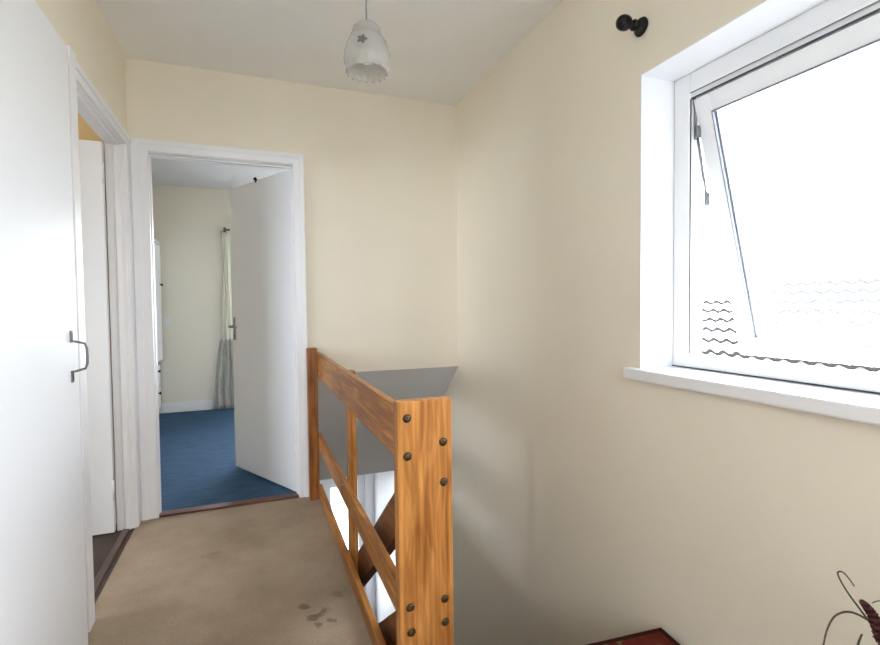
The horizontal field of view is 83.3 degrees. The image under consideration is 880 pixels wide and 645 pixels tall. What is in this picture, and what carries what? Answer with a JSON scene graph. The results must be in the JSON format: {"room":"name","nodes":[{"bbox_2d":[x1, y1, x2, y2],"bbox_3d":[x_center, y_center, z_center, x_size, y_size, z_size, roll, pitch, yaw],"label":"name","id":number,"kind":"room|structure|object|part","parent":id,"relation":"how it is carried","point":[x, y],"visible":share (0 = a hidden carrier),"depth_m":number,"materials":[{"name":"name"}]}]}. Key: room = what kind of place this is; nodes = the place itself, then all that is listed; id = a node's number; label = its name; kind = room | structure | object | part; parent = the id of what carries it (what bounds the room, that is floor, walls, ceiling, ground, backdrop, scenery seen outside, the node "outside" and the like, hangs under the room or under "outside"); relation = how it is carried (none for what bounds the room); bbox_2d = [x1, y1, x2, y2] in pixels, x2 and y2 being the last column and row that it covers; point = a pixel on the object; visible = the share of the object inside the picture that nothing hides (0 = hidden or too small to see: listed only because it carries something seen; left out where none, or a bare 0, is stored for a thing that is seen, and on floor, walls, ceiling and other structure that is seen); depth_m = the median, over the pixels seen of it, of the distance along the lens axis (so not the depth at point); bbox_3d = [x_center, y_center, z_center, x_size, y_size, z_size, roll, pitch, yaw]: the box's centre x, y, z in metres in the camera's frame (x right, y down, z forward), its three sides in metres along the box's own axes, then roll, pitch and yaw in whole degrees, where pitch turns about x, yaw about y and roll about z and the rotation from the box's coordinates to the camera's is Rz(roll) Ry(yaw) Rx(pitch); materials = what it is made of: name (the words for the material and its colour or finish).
{"room":"stair landing","nodes":[
{"label":"stair landing","id":0,"kind":"room"},
{"bbox_2d":[35,0,126,131],"bbox_3d":[-0.884,-0.099,0.532,0.078,2.483,4.530,-1,2,-21],"label":"wall","id":1,"kind":"structure","parent":0,"point":[81,25],"depth_m":2.09,"materials":[{"name":"beige paint"}]},
{"bbox_2d":[79,140,115,535],"bbox_3d":[-2.035,0.094,2.375,0.774,1.978,0.044,-1,2,-21],"label":"door","id":2,"kind":"structure","parent":1,"relation":"in","point":[91,153],"depth_m":2.48,"materials":[{"name":"white paint"}]},
{"bbox_2d":[66,45,308,631],"bbox_3d":[-1.104,0.052,2.388,0.987,2.060,1.120,-1,2,-21],"label":"door frame","id":3,"kind":"structure","parent":1,"relation":"attached to","point":[85,99],"depth_m":2.61,"materials":[{"name":"white paint"}]},
{"bbox_2d":[152,184,231,402],"bbox_3d":[-2.426,-0.269,5.780,4.400,2.503,0.200,-1,2,-21],"label":"wall","id":4,"kind":"structure","parent":0,"point":[188,222],"depth_m":5.53,"materials":[{"name":"beige paint"}]},
{"bbox_2d":[163,318,171,324],"bbox_3d":[-3.007,-0.010,5.451,0.080,0.080,0.014,-1,2,-21],"label":"light switch","id":5,"kind":"object","parent":4,"relation":"attached to","point":[166,321],"visible":1,"depth_m":5.45,"materials":[{"name":"white plastic"}]},
{"bbox_2d":[159,400,223,412],"bbox_3d":[-2.688,0.937,5.600,3.530,0.110,0.015,-1,2,-21],"label":"baseboard","id":6,"kind":"structure","parent":4,"relation":"attached to","point":[203,404],"depth_m":5.53,"materials":[{"name":"white paint"}]},
{"bbox_3d":[-1.436,-1.040,5.984,2.170,0.110,0.087,-1,2,-21],"label":"rail","id":7,"kind":"object","parent":4,"relation":"attached to","visible":0},
{"bbox_2d":[212,232,233,408],"bbox_3d":[-2.441,-0.019,5.551,0.267,1.981,0.043,-1,2,-21],"label":"curtain","id":8,"kind":"object","parent":7,"relation":"hanging from","point":[224,380],"visible":0.92,"depth_m":5.56,"materials":[{"name":"white fabric"}]},
{"bbox_2d":[116,408,296,524],"bbox_3d":[-1.786,1.150,4.329,4.300,0.250,3.045,-1,2,-21],"label":"floor","id":9,"kind":"structure","parent":0,"point":[198,460],"depth_m":3.64,"materials":[{"name":"blue carpet"}]},
{"bbox_2d":[154,239,162,407],"bbox_3d":[-3.097,0.090,4.753,0.639,1.870,1.222,-1,2,-21],"label":"wardrobe","id":10,"kind":"object","parent":9,"relation":"on","point":[158,284],"visible":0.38,"depth_m":5.25,"materials":[{"name":"white paint"}]},
{"bbox_3d":[-2.866,0.591,4.866,0.020,0.225,1.180,-1,2,-21],"label":"drawer","id":11,"kind":"part","parent":10,"relation":"part of","materials":[{"name":"white paint"}]},
{"bbox_3d":[-2.863,0.826,4.874,0.020,0.225,1.180,-1,2,-21],"label":"drawer","id":12,"kind":"part","parent":10,"relation":"part of","materials":[{"name":"white paint"}]},
{"bbox_2d":[88,497,372,644],"bbox_3d":[-1.161,1.273,0.466,4.507,0.250,4.530,-1,2,-21],"label":"floor","id":13,"kind":"structure","parent":0,"point":[274,572],"depth_m":2.07,"materials":[{"name":"beige carpet"}]},
{"bbox_2d":[0,0,88,644],"bbox_3d":[-0.965,0.112,1.013,0.106,2.030,1.335,-1,2,-21],"label":"door","id":14,"kind":"structure","parent":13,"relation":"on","point":[43,596],"depth_m":1.32,"materials":[{"name":"white paint"}]},
{"bbox_3d":[-1.147,0.107,1.574,0.047,0.164,0.016,-1,2,-24],"label":"handle","id":15,"kind":"part","parent":14,"relation":"part of","materials":[{"name":"grey metal"}]},
{"bbox_2d":[94,529,129,593],"bbox_3d":[-1.488,1.091,2.194,0.030,0.008,0.830,-1,2,-21],"label":"threshold","id":16,"kind":"object","parent":13,"relation":"on","point":[113,552],"visible":0.56,"depth_m":2.26,"materials":[{"name":"red wood"}]},
{"bbox_2d":[159,493,298,517],"bbox_3d":[-1.214,1.062,2.886,0.748,0.012,0.062,-1,2,-21],"label":"threshold","id":17,"kind":"object","parent":13,"relation":"on","point":[291,495],"visible":1,"depth_m":2.87,"materials":[{"name":"red wood"}]},
{"bbox_2d":[306,348,453,644],"bbox_3d":[-0.584,1.656,2.748,0.175,2.990,2.941,-1,2,-22],"label":"stair railing","id":18,"kind":"object","parent":13,"relation":"on","point":[415,523],"visible":0.94,"depth_m":1.38,"materials":[{"name":"orange wood"}]},
{"bbox_3d":[-0.767,0.607,2.981,0.058,0.905,0.080,-1,2,-21],"label":"post","id":19,"kind":"part","parent":18,"relation":"part of","materials":[{"name":"orange wood"}]},
{"bbox_3d":[-0.422,1.050,2.217,0.022,0.064,1.773,-1,2,-21],"label":"rail","id":20,"kind":"part","parent":18,"relation":"part of","materials":[{"name":"orange wood"}]},
{"bbox_3d":[-0.430,0.274,2.191,0.022,0.144,1.773,-1,2,-21],"label":"rail","id":21,"kind":"part","parent":18,"relation":"part of","materials":[{"name":"orange wood"}]},
{"bbox_3d":[-0.425,0.744,2.206,0.022,0.089,1.773,-1,2,-21],"label":"rail","id":22,"kind":"part","parent":18,"relation":"part of","materials":[{"name":"orange wood"}]},
{"bbox_3d":[-0.559,1.555,2.780,0.040,2.420,2.894,-1,2,-21],"label":"handrail","id":23,"kind":"part","parent":18,"relation":"part of","materials":[{"name":"brown wood"}]},
{"bbox_3d":[-0.555,1.939,2.793,0.040,2.420,2.894,-1,2,-21],"label":"rail","id":24,"kind":"part","parent":18,"relation":"part of","materials":[{"name":"brown wood"}]},
{"bbox_3d":[-0.042,0.778,1.381,0.157,1.135,0.042,-1,2,-21],"label":"newel post","id":25,"kind":"part","parent":18,"relation":"part of","materials":[{"name":"orange wood"}]},
{"bbox_2d":[587,628,679,644],"bbox_3d":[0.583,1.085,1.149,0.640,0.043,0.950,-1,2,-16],"label":"table","id":26,"kind":"object","parent":13,"relation":"on","point":[658,636],"visible":1,"depth_m":1.63,"materials":[{"name":"brown wood"}]},
{"bbox_2d":[823,571,879,644],"bbox_3d":[0.865,0.791,1.000,0.172,0.547,0.164,0,2,24],"label":"dried arrangement","id":27,"kind":"object","parent":26,"relation":"on","point":[873,618],"visible":1,"depth_m":1.00,"materials":[{"name":"brown plant"}]},
{"bbox_2d":[78,58,458,523],"bbox_3d":[-1.999,-0.156,2.573,4.507,2.483,0.120,-1,2,-21],"label":"wall","id":28,"kind":"structure","parent":0,"point":[380,171],"depth_m":3.08,"materials":[{"name":"beige paint"}]},
{"bbox_2d":[228,169,296,491],"bbox_3d":[-1.195,0.054,3.270,0.799,1.976,0.089,1,3,41],"label":"door","id":29,"kind":"structure","parent":28,"relation":"in","point":[260,211],"depth_m":3.25,"materials":[{"name":"white paint"}]},
{"bbox_3d":[-1.457,0.044,3.509,0.030,0.160,0.006,1,3,41],"label":"handle plate","id":30,"kind":"part","parent":29,"relation":"part of","materials":[{"name":"metal"}]},
{"bbox_2d":[96,0,562,189],"bbox_3d":[-1.015,-1.454,2.150,4.500,0.120,7.920,-1,2,-21],"label":"ceiling","id":31,"kind":"structure","parent":0,"point":[440,51],"depth_m":2.47,"materials":[{"name":"white paint"}]},
{"bbox_2d":[343,0,389,82],"bbox_3d":[-0.252,-1.122,1.691,0.161,0.530,0.159,-1,2,-21],"label":"pendant light","id":32,"kind":"object","parent":31,"relation":"hanging from","point":[366,57],"visible":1,"depth_m":1.65,"materials":[{"name":"white glass"}]},
{"bbox_3d":[-0.253,-1.188,1.689,0.006,0.338,0.006,-2,3,-43],"label":"cord","id":33,"kind":"part","parent":32,"relation":"part of","materials":[{"name":"white plastic"}]},
{"bbox_2d":[320,473,375,616],"bbox_3d":[-1.706,2.412,5.470,2.007,2.350,0.100,-1,2,-21],"label":"wall","id":34,"kind":"structure","parent":0,"point":[328,482],"depth_m":5.75,"materials":[{"name":"white paint"}]},
{"bbox_2d":[326,474,371,607],"bbox_3d":[-1.054,2.428,5.688,0.500,2.190,0.100,-1,2,-21],"label":"door","id":35,"kind":"structure","parent":34,"relation":"in","point":[337,504],"depth_m":5.68,"materials":[{"name":"white plastic"}]},
{"bbox_3d":[-1.126,2.629,5.693,0.360,1.590,0.050,-1,2,-21],"label":"frame","id":36,"kind":"part","parent":35,"relation":"part of","materials":[{"name":"white plastic"}]},
{"bbox_3d":[-1.116,2.623,5.694,0.260,1.500,0.006,-1,2,-21],"label":"pane","id":37,"kind":"part","parent":35,"relation":"part of","materials":[{"name":"clear glass"}]},
{"bbox_2d":[374,0,879,644],"bbox_3d":[0.590,1.119,2.534,0.270,5.083,7.150,-1,2,-21],"label":"wall","id":38,"kind":"structure","parent":0,"point":[591,503],"depth_m":1.99,"materials":[{"name":"beige paint"}]},
{"bbox_2d":[616,14,647,36],"bbox_3d":[0.661,-1.039,1.722,0.106,0.064,0.064,-1,2,-21],"label":"curtain bracket","id":39,"kind":"object","parent":38,"relation":"attached to","point":[624,22],"visible":1,"depth_m":1.71,"materials":[{"name":"black metal"}]},
{"bbox_2d":[624,0,879,425],"bbox_3d":[1.128,-0.324,1.274,0.485,1.081,1.312,-1,2,-21],"label":"window","id":40,"kind":"structure","parent":38,"relation":"in","point":[675,135],"depth_m":1.70,"materials":[{"name":"white paint"}]},
{"bbox_3d":[1.026,0.199,1.251,0.254,0.040,1.312,-1,2,-21],"label":"sill","id":41,"kind":"part","parent":40,"relation":"part of","materials":[{"name":"white paint"}]},
{"bbox_3d":[1.218,-0.324,1.313,0.290,0.919,1.050,-1,2,-21],"label":"sash","id":42,"kind":"part","parent":40,"relation":"part of","materials":[{"name":"white plastic"}]},
{"bbox_3d":[5.815,3.704,13.042,100.000,0.100,100.000,-1,2,-21],"label":"floor","id":43,"kind":"structure","parent":0,"visible":0},
{"bbox_2d":[702,273,879,371],"bbox_3d":[8.020,1.313,6.961,6.112,4.240,11.200,-1,2,-21],"label":"roof","id":44,"kind":"object","parent":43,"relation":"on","point":[843,307],"visible":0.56,"depth_m":8.06,"materials":[{"name":"grey concrete"}]},
{"bbox_3d":[-0.271,0.672,3.949,1.720,1.200,1.170,-1,2,-21],"label":"wall","id":45,"kind":"structure","parent":0,"visible":0},
{"bbox_2d":[318,366,457,479],"bbox_3d":[-0.548,0.771,3.739,1.007,1.161,1.169,-1,2,-21],"label":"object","id":46,"kind":"structure","parent":45,"relation":"attached to","point":[373,456],"depth_m":3.49,"materials":[{"name":"grey paint"}]}
]}

